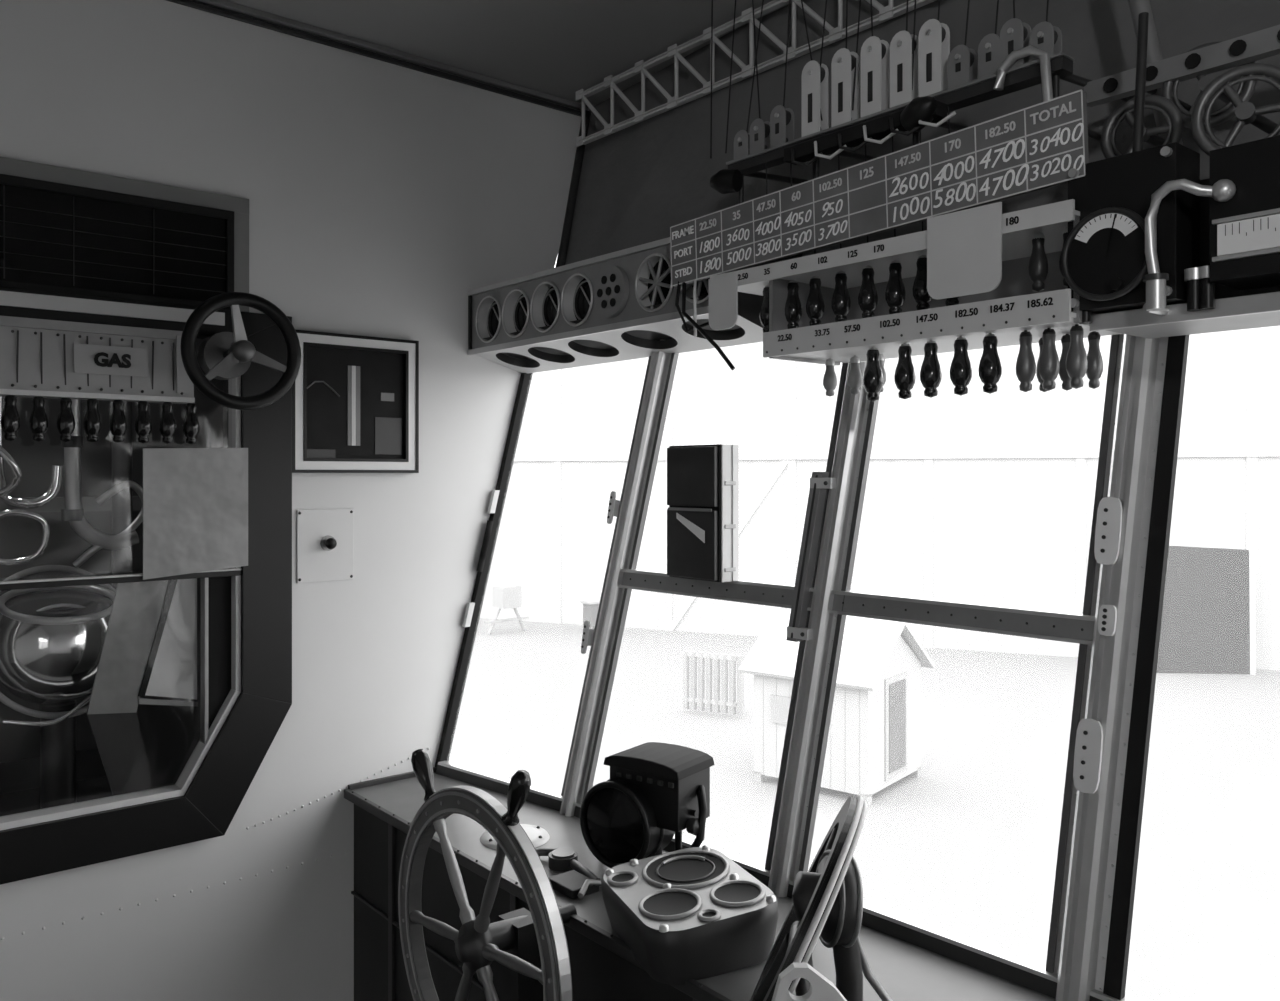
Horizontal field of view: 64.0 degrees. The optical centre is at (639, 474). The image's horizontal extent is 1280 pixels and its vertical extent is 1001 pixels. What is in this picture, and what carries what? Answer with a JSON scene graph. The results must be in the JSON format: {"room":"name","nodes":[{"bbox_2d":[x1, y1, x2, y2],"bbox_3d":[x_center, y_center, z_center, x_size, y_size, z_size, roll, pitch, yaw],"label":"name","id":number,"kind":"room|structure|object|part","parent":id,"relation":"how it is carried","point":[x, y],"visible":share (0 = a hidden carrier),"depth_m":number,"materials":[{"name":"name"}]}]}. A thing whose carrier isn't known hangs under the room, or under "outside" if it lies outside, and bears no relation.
{"room":"control cabin","nodes":[
{"label":"control cabin","id":0,"kind":"room"},
{"bbox_2d":[0,0,588,1000],"bbox_3d":[-1.790,0.280,2.079,3.630,2.640,0.852,0,0,-40],"label":"wall","id":1,"kind":"structure","parent":0,"point":[380,194],"depth_m":2.42,"materials":[{"name":"paint"}]},
{"bbox_2d":[0,565,115,808],"bbox_3d":[-1.286,0.548,2.263,0.279,0.694,0.288,0,0,2],"label":"lamp","id":2,"kind":"object","parent":1,"relation":"in","point":[52,638],"visible":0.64,"depth_m":2.19,"materials":[{"name":"metal"}]},
{"bbox_2d":[0,396,142,815],"bbox_3d":[-1.693,0.252,2.251,1.700,1.286,0.695,0,0,-40],"label":"pipes","id":3,"kind":"object","parent":1,"relation":"attached to","point":[20,779],"visible":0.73,"depth_m":2.38,"materials":[{"name":"metal"}]},
{"bbox_2d":[0,156,248,325],"bbox_3d":[-1.430,-0.470,1.813,1.460,0.290,0.044,0,0,-40],"label":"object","id":4,"kind":"structure","parent":1,"relation":"in","point":[63,230],"depth_m":2.10,"materials":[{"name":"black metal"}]},
{"bbox_2d":[0,287,291,884],"bbox_3d":[-1.434,0.268,1.849,1.600,1.255,0.096,0,0,-40],"label":"window","id":5,"kind":"structure","parent":1,"relation":"in","point":[246,611],"depth_m":2.23,"materials":[{"name":"black metal"}]},
{"bbox_2d":[0,316,194,403],"bbox_3d":[-1.397,-0.226,1.794,1.165,0.148,0.056,0,0,-40],"label":"panel","id":6,"kind":"object","parent":5,"relation":"attached to","point":[44,358],"visible":0.95,"depth_m":2.03,"materials":[{"name":"grey metal"}]},
{"bbox_3d":[-1.397,-0.226,1.794,1.165,0.148,0.056,0,0,-40],"label":"valve panel","id":7,"kind":"part","parent":6,"relation":"part of","materials":[{"name":"paint"}]},
{"bbox_2d":[180,292,300,409],"bbox_3d":[-0.868,-0.256,2.173,0.244,0.244,0.190,0,0,-40],"label":"handwheel","id":8,"kind":"object","parent":6,"relation":"attached to","point":[222,355],"visible":1,"depth_m":2.12,"materials":[{"name":"black metal"}]},
{"bbox_3d":[-1.071,0.562,2.210,0.220,0.665,0.010,0,0,-40],"label":"leaning celluloid pane","id":9,"kind":"part","parent":5,"relation":"part of","materials":[{"name":"plastic"}]},
{"bbox_2d":[143,448,247,579],"bbox_3d":[-0.948,0.079,2.191,0.215,0.277,0.003,0,0,-40],"label":"chart sheet","id":10,"kind":"object","parent":5,"relation":"attached to","point":[195,500],"visible":1,"depth_m":2.19,"materials":[{"name":"grey paper"}]},
{"bbox_2d":[297,508,353,582],"bbox_3d":[-0.729,0.165,2.395,0.138,0.170,0.034,0,0,-40],"label":"plate","id":11,"kind":"object","parent":1,"relation":"attached to","point":[325,537],"depth_m":2.40,"materials":[{"name":"white metal"}]},
{"bbox_2d":[292,329,418,472],"bbox_3d":[-0.677,-0.169,2.442,0.318,0.327,0.025,0,0,-40],"label":"framed picture","id":12,"kind":"object","parent":1,"relation":"attached to","point":[355,398],"visible":0.84,"depth_m":2.44,"materials":[{"name":"light painted metal"},{"name":"black enamel"},{"name":"dark metal"}]},
{"bbox_2d":[166,0,587,116],"bbox_3d":[-1.412,-1.025,1.831,3.290,0.030,0.020,0,0,-40],"label":"trim","id":13,"kind":"structure","parent":1,"relation":"attached to","point":[225,5],"depth_m":2.48,"materials":[{"name":"metal"}]},
{"bbox_2d":[556,110,590,266],"bbox_3d":[-0.197,-0.655,2.802,0.163,0.714,0.027,0,0,-44],"label":"trim","id":14,"kind":"structure","parent":1,"relation":"attached to","point":[574,184],"depth_m":2.80,"materials":[{"name":"metal"}]},
{"bbox_2d":[226,0,791,108],"bbox_3d":[-0.119,-1.060,0.142,3.700,0.040,4.370,0,0,-40],"label":"ceiling","id":15,"kind":"structure","parent":0,"point":[559,48],"depth_m":2.40,"materials":[{"name":"paint"}]},
{"bbox_2d":[576,0,935,146],"bbox_3d":[1.065,-0.963,1.308,0.024,0.149,3.835,0,0,-40],"label":"girder","id":16,"kind":"object","parent":15,"relation":"attached to","point":[889,12],"visible":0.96,"depth_m":2.37,"materials":[{"name":"metal"}]},
{"bbox_2d":[710,0,1048,263],"bbox_3d":[0.357,-0.695,1.702,0.076,0.690,0.691,0,0,-40],"label":"control wires","id":17,"kind":"object","parent":15,"relation":"attached to","point":[756,49],"visible":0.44,"depth_m":1.75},
{"bbox_2d":[675,280,734,369],"bbox_3d":[0.111,-0.289,1.882,0.038,0.204,0.146,0,0,-40],"label":"cables","id":18,"kind":"object","parent":17,"relation":"hanging from","point":[693,321],"visible":0.84,"depth_m":1.89,"materials":[{"name":"black rubber"}]},
{"bbox_2d":[709,202,1001,329],"bbox_3d":[0.308,-0.312,1.614,0.003,0.120,0.573,0,0,-40],"label":"blank plate","id":19,"kind":"object","parent":17,"relation":"hanging from","point":[964,247],"visible":1,"depth_m":1.45,"materials":[{"name":"paint"}]},
{"bbox_2d":[670,89,1100,286],"bbox_3d":[0.379,-0.431,1.693,0.162,0.144,0.811,0,0,-40],"label":"chalkboard","id":20,"kind":"object","parent":17,"relation":"attached to","point":[1033,148],"visible":1,"depth_m":1.55,"materials":[{"name":"stone"}]},
{"bbox_2d":[1128,0,1182,144],"bbox_3d":[0.739,-0.744,1.506,0.037,0.596,0.161,0,0,-13],"label":"overhead strut","id":21,"kind":"object","parent":15,"relation":"attached to","point":[1154,54],"visible":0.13,"depth_m":1.48,"materials":[{"name":"grey metal"}]},
{"bbox_2d":[710,18,1134,203],"bbox_3d":[0.455,-0.577,1.721,0.332,0.253,0.652,0,0,-40],"label":"rack","id":22,"kind":"object","parent":21,"relation":"attached to","point":[1022,57],"visible":0.98,"depth_m":1.60,"materials":[{"name":"metal"}]},
{"bbox_2d":[1101,95,1183,158],"bbox_3d":[0.738,-0.465,1.442,0.176,0.104,0.102,0,0,-40],"label":"wheel","id":23,"kind":"object","parent":21,"relation":"attached to","point":[1166,107],"visible":0.65,"depth_m":1.40,"materials":[{"name":"metal"}]},
{"bbox_2d":[1161,42,1256,127],"bbox_3d":[0.813,-0.520,1.413,0.177,0.114,0.112,0,0,-40],"label":"wheel","id":24,"kind":"object","parent":21,"relation":"attached to","point":[1245,90],"visible":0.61,"depth_m":1.36,"materials":[{"name":"metal"}]},
{"bbox_2d":[710,199,1121,365],"bbox_3d":[0.426,-0.278,1.653,0.223,0.157,0.675,0,0,-40],"label":"control panel","id":25,"kind":"object","parent":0,"point":[1013,307],"depth_m":1.58,"materials":[{"name":"grey metal"}]},
{"bbox_2d":[555,0,1279,267],"bbox_3d":[0.960,0.280,1.080,0.660,2.640,4.220,0,0,-40],"label":"wall","id":26,"kind":"structure","parent":0,"point":[639,181],"depth_m":2.18,"materials":[{"name":"paint"}]},
{"bbox_2d":[435,373,562,810],"bbox_3d":[-0.223,0.210,2.465,0.308,1.080,0.578,0,0,-40],"label":"window frame","id":27,"kind":"structure","parent":26,"relation":"in","point":[549,799],"depth_m":2.64,"materials":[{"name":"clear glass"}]},
{"bbox_2d":[581,620,593,653],"bbox_3d":[-0.118,0.365,2.309,0.030,0.075,0.016,0,0,-40],"label":"bracket","id":28,"kind":"object","parent":26,"relation":"attached to","point":[587,638],"visible":1,"depth_m":2.30,"materials":[{"name":"metal"}]},
{"bbox_2d":[607,491,619,523],"bbox_3d":[-0.060,0.074,2.324,0.030,0.075,0.016,0,0,-40],"label":"bracket","id":29,"kind":"object","parent":26,"relation":"attached to","point":[613,508],"visible":1,"depth_m":2.32,"materials":[{"name":"metal"}]},
{"bbox_2d":[560,339,678,815],"bbox_3d":[-0.044,0.212,2.302,0.277,1.096,0.085,0,0,-14],"label":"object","id":30,"kind":"structure","parent":26,"relation":"attached to","point":[661,366],"depth_m":2.28,"materials":[{"name":"metal"}]},
{"bbox_2d":[467,237,802,373],"bbox_3d":[-0.059,-0.374,2.369,0.246,0.204,0.935,0,0,-40],"label":"box","id":31,"kind":"object","parent":26,"relation":"attached to","point":[619,305],"visible":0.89,"depth_m":2.30,"materials":[{"name":"metal"}]},
{"bbox_2d":[574,472,835,886],"bbox_3d":[0.146,0.210,2.099,0.213,1.080,0.667,0,0,-43],"label":"window","id":32,"kind":"structure","parent":26,"relation":"in","point":[744,591],"depth_m":1.93,"materials":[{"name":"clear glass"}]},
{"bbox_2d":[667,444,738,581],"bbox_3d":[0.141,0.082,2.082,0.108,0.284,0.154,0,0,-40],"label":"box","id":33,"kind":"object","parent":32,"relation":"attached to","point":[703,480],"visible":0.99,"depth_m":2.02,"materials":[{"name":"black"}]},
{"bbox_3d":[0.316,0.150,1.890,0.081,0.312,0.054,0,0,-21],"label":"window stay rail","id":34,"kind":"part","parent":32,"relation":"part of","materials":[{"name":"grey metal"}]},
{"bbox_2d":[765,359,884,896],"bbox_3d":[0.342,0.212,1.878,0.241,1.096,0.088,0,0,-21],"label":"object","id":35,"kind":"structure","parent":26,"relation":"attached to","point":[817,664],"depth_m":1.85,"materials":[{"name":"metal"}]},
{"bbox_2d":[787,590,1094,998],"bbox_3d":[0.516,0.210,1.695,0.198,1.080,0.574,0,0,-43],"label":"window","id":36,"kind":"structure","parent":26,"relation":"in","point":[1070,627],"depth_m":1.62,"materials":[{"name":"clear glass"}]},
{"bbox_2d":[1073,719,1102,793],"bbox_3d":[0.647,0.403,1.472,0.034,0.104,0.038,0,0,-40],"label":"bracket","id":37,"kind":"object","parent":26,"relation":"attached to","point":[1089,734],"visible":1,"depth_m":1.47,"materials":[{"name":"metal"}]},
{"bbox_2d":[1098,604,1116,635],"bbox_3d":[0.680,0.210,1.482,0.027,0.045,0.024,0,0,-40],"label":"bracket","id":38,"kind":"object","parent":26,"relation":"attached to","point":[1107,620],"visible":1,"depth_m":1.48,"materials":[{"name":"metal"}]},
{"bbox_2d":[1094,497,1122,564],"bbox_3d":[0.689,0.082,1.501,0.033,0.099,0.036,0,0,-40],"label":"bracket","id":39,"kind":"object","parent":26,"relation":"attached to","point":[1108,529],"visible":1,"depth_m":1.50,"materials":[{"name":"metal"}]},
{"bbox_2d":[1089,989,1132,1000],"bbox_3d":[0.960,0.210,1.175,0.201,1.080,0.866,0,0,-40],"label":"window","id":40,"kind":"structure","parent":26,"relation":"in","point":[1095,995],"depth_m":1.42,"materials":[{"name":"clear glass"}]},
{"bbox_2d":[1045,334,1188,1000],"bbox_3d":[0.695,0.212,1.490,0.222,1.097,0.109,0,0,-30],"label":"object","id":41,"kind":"structure","parent":26,"relation":"attached to","point":[1096,874],"depth_m":1.47,"materials":[{"name":"metal"}]},
{"bbox_2d":[1080,178,1279,338],"bbox_3d":[0.809,-0.285,1.276,0.272,0.190,0.416,0,0,-40],"label":"shelf","id":42,"kind":"object","parent":26,"relation":"attached to","point":[1210,307],"visible":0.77,"depth_m":1.29,"materials":[{"name":"metal"}]},
{"bbox_2d":[1061,12,1199,313],"bbox_3d":[0.707,-0.408,1.382,0.300,0.386,0.139,0,0,-40],"label":"gauge","id":43,"kind":"object","parent":42,"relation":"on","point":[1103,260],"visible":0.94,"depth_m":1.29,"materials":[{"name":"black metal"}]},
{"bbox_2d":[1143,179,1235,315],"bbox_3d":[0.661,-0.275,1.228,0.069,0.152,0.101,0,0,-40],"label":"tube","id":44,"kind":"object","parent":42,"relation":"attached to","point":[1223,190],"visible":1,"depth_m":1.23,"materials":[{"name":"metal"}]},
{"bbox_2d":[1210,135,1279,290],"bbox_3d":[0.780,-0.307,1.162,0.101,0.155,0.217,0,0,-40],"label":"gauge","id":45,"kind":"object","parent":42,"relation":"attached to","point":[1244,228],"visible":1,"depth_m":1.19,"materials":[{"name":"black metal"}]},
{"bbox_2d":[1191,63,1279,155],"bbox_3d":[0.783,-0.435,1.277,0.180,0.118,0.114,0,0,-40],"label":"wheel","id":46,"kind":"object","parent":45,"relation":"on","point":[1246,113],"visible":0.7,"depth_m":1.24,"materials":[{"name":"metal"}]},
{"bbox_2d":[1084,25,1279,110],"bbox_3d":[0.875,-0.550,1.335,0.184,0.030,0.520,0,0,-40],"label":"beam","id":47,"kind":"structure","parent":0,"point":[1265,43],"depth_m":1.36,"materials":[{"name":"grey metal"}]},
{"bbox_3d":[-0.253,1.620,0.029,3.350,0.040,4.370,0,0,-40],"label":"floor","id":48,"kind":"structure","parent":0,"visible":0},
{"bbox_2d":[398,749,576,1000],"bbox_3d":[-0.200,1.021,1.686,0.220,1.157,0.493,0,0,-40],"label":"wheel","id":49,"kind":"object","parent":48,"relation":"on","point":[529,949],"visible":1,"depth_m":1.64,"materials":[{"name":"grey wood"}]},
{"bbox_2d":[344,767,1055,1000],"bbox_3d":[0.511,1.169,1.289,0.391,0.862,3.318,0,0,-40],"label":"control console","id":50,"kind":"object","parent":48,"relation":"on","point":[604,967],"visible":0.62,"depth_m":2.02,"materials":[{"name":"metal"}]},
{"bbox_2d":[480,824,549,848],"bbox_3d":[-0.259,0.743,2.116,0.144,0.014,0.144,0,0,-40],"label":"deck plate","id":51,"kind":"object","parent":50,"relation":"on","point":[538,836],"visible":0.44,"depth_m":2.10,"materials":[{"name":"paint"}]},
{"bbox_2d":[536,848,601,898],"bbox_3d":[-0.150,0.739,1.918,0.120,0.029,0.242,0,0,-40],"label":"fittings","id":52,"kind":"object","parent":50,"relation":"on","point":[573,884],"visible":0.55,"depth_m":1.88,"materials":[{"name":"metal"}]},
{"bbox_2d":[580,742,714,868],"bbox_3d":[0.015,0.640,1.960,0.252,0.218,0.160,0,0,36],"label":"lamp","id":53,"kind":"object","parent":50,"relation":"on","point":[653,792],"visible":0.94,"depth_m":1.91,"materials":[{"name":"black metal"}]},
{"bbox_2d":[601,845,777,984],"bbox_3d":[0.075,0.702,1.655,0.225,0.110,0.280,0,0,-22],"label":"instrument binnacle","id":54,"kind":"object","parent":50,"relation":"on","point":[695,913],"visible":1,"depth_m":1.57,"materials":[{"name":"metal"}]},
{"bbox_2d":[750,796,892,1000],"bbox_3d":[0.219,0.600,1.324,0.224,0.348,0.419,0,0,26],"label":"handwheel","id":55,"kind":"object","parent":50,"relation":"on","point":[827,905],"visible":1,"depth_m":1.30,"materials":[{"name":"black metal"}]},
{"label":"outside","id":56,"kind":"structure","parent":0,"visible":0},
{"bbox_2d":[449,618,1279,1000],"bbox_3d":[1.233,3.700,14.088,140.000,0.001,140.000,0,0,-40],"label":"ground","id":57,"kind":"structure","parent":56,"point":[966,847],"depth_m":12.16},
{"bbox_2d":[484,584,528,634],"bbox_3d":[-3.119,3.158,24.000,1.200,1.116,0.500,0,0,-40],"label":"sawhorse","id":58,"kind":"object","parent":57,"relation":"on","point":[509,596],"visible":1,"depth_m":23.84,"materials":[{"name":"white wood"}]},
{"bbox_2d":[580,600,599,628],"bbox_3d":[-1.127,3.328,23.999,0.400,0.745,0.400,0,0,-40],"label":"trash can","id":59,"kind":"object","parent":57,"relation":"on","point":[590,607],"visible":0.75,"depth_m":23.87,"materials":[{"name":"white plastic"}]},
{"bbox_2d":[682,650,743,715],"bbox_3d":[1.121,3.200,15.792,1.021,0.900,0.088,0,0,27],"label":"crate","id":60,"kind":"object","parent":57,"relation":"on","point":[693,700],"visible":1,"depth_m":15.77,"materials":[{"name":"white wood"}]},
{"bbox_2d":[739,609,934,805],"bbox_3d":[2.413,2.710,12.481,1.740,2.020,1.750,0,0,38],"label":"wooden hut","id":61,"kind":"object","parent":57,"relation":"on","point":[874,741],"visible":0.73,"depth_m":11.98,"materials":[{"name":"white wood"}]},
{"bbox_2d":[480,326,1279,670],"bbox_3d":[0.619,0.200,24.430,52.000,7.000,0.180,0,0,24],"label":"wall","id":62,"kind":"structure","parent":57,"relation":"on","point":[977,496],"depth_m":22.10,"materials":[{"name":"white paint"}]},
{"bbox_2d":[1156,546,1255,674],"bbox_3d":[10.416,2.500,19.149,2.122,2.400,0.177,0,0,5],"label":"panel","id":63,"kind":"object","parent":57,"relation":"on","point":[1208,623],"visible":0.82,"depth_m":19.10,"materials":[{"name":"grey"}]}
]}

